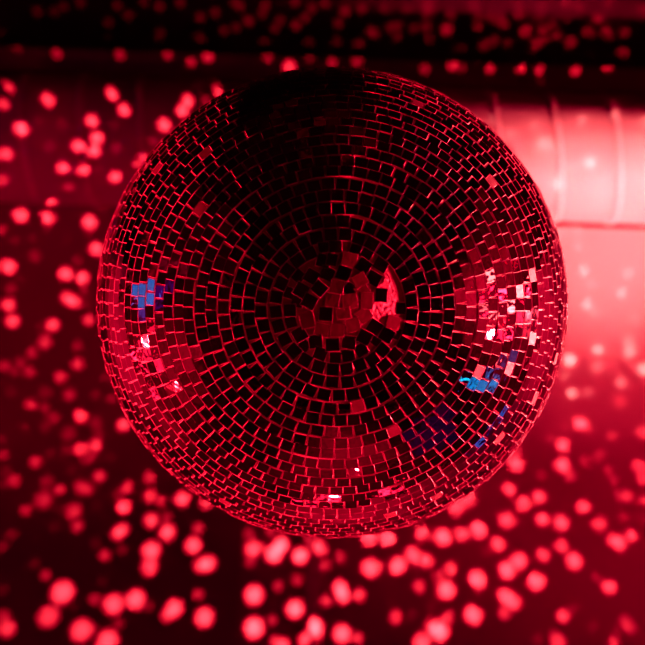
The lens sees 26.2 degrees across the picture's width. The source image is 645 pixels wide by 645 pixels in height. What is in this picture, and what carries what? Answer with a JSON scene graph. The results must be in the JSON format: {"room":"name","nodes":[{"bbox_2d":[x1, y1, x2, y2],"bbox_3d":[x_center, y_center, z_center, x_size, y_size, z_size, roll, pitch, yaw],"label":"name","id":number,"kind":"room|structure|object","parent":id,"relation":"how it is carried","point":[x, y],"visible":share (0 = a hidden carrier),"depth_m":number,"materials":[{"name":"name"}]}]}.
{"room":"entertainment venue","nodes":[
{"label":"entertainment venue","id":0,"kind":"room"},
{"bbox_2d":[0,0,644,644],"bbox_3d":[-0.011,0.300,2.308,5.440,0.124,5.240,2,-90,0],"label":"ceiling","id":1,"kind":"structure","parent":0,"point":[549,549],"depth_m":2.25,"materials":[{"name":"paint"}]},
{"bbox_2d":[303,537,320,644],"bbox_3d":[-0.049,1.349,2.243,0.023,0.014,2.900,2,-90,0],"label":"trim","id":2,"kind":"structure","parent":1,"relation":"attached to","point":[312,575],"depth_m":2.24,"materials":[{"name":"metal"}]},
{"bbox_2d":[0,73,644,224],"bbox_3d":[0.009,-0.268,2.146,5.200,0.203,0.203,2,-90,0],"label":"ventilation duct","id":3,"kind":"object","parent":1,"relation":"attached to","point":[65,140],"visible":0.44,"depth_m":2.06,"materials":[{"name":"metal"}]},
{"bbox_2d":[0,46,644,95],"bbox_3d":[0.014,-0.391,2.200,5.200,0.100,0.041,2,-90,0],"label":"ceiling beam","id":4,"kind":"structure","parent":1,"relation":"attached to","point":[13,60],"depth_m":2.15,"materials":[{"name":"paint"}]},
{"bbox_2d":[96,66,567,537],"bbox_3d":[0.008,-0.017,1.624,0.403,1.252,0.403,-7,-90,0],"label":"ball","id":5,"kind":"object","parent":1,"relation":"hanging from","point":[332,301],"visible":1,"depth_m":1.04,"materials":[{"name":"silver metal"}]},
{"bbox_2d":[555,222,644,228],"bbox_3d":[1.330,-0.127,2.248,2.550,0.004,0.007,2,-90,0],"label":"trim","id":6,"kind":"structure","parent":1,"relation":"attached to","point":[569,224],"depth_m":2.25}
]}

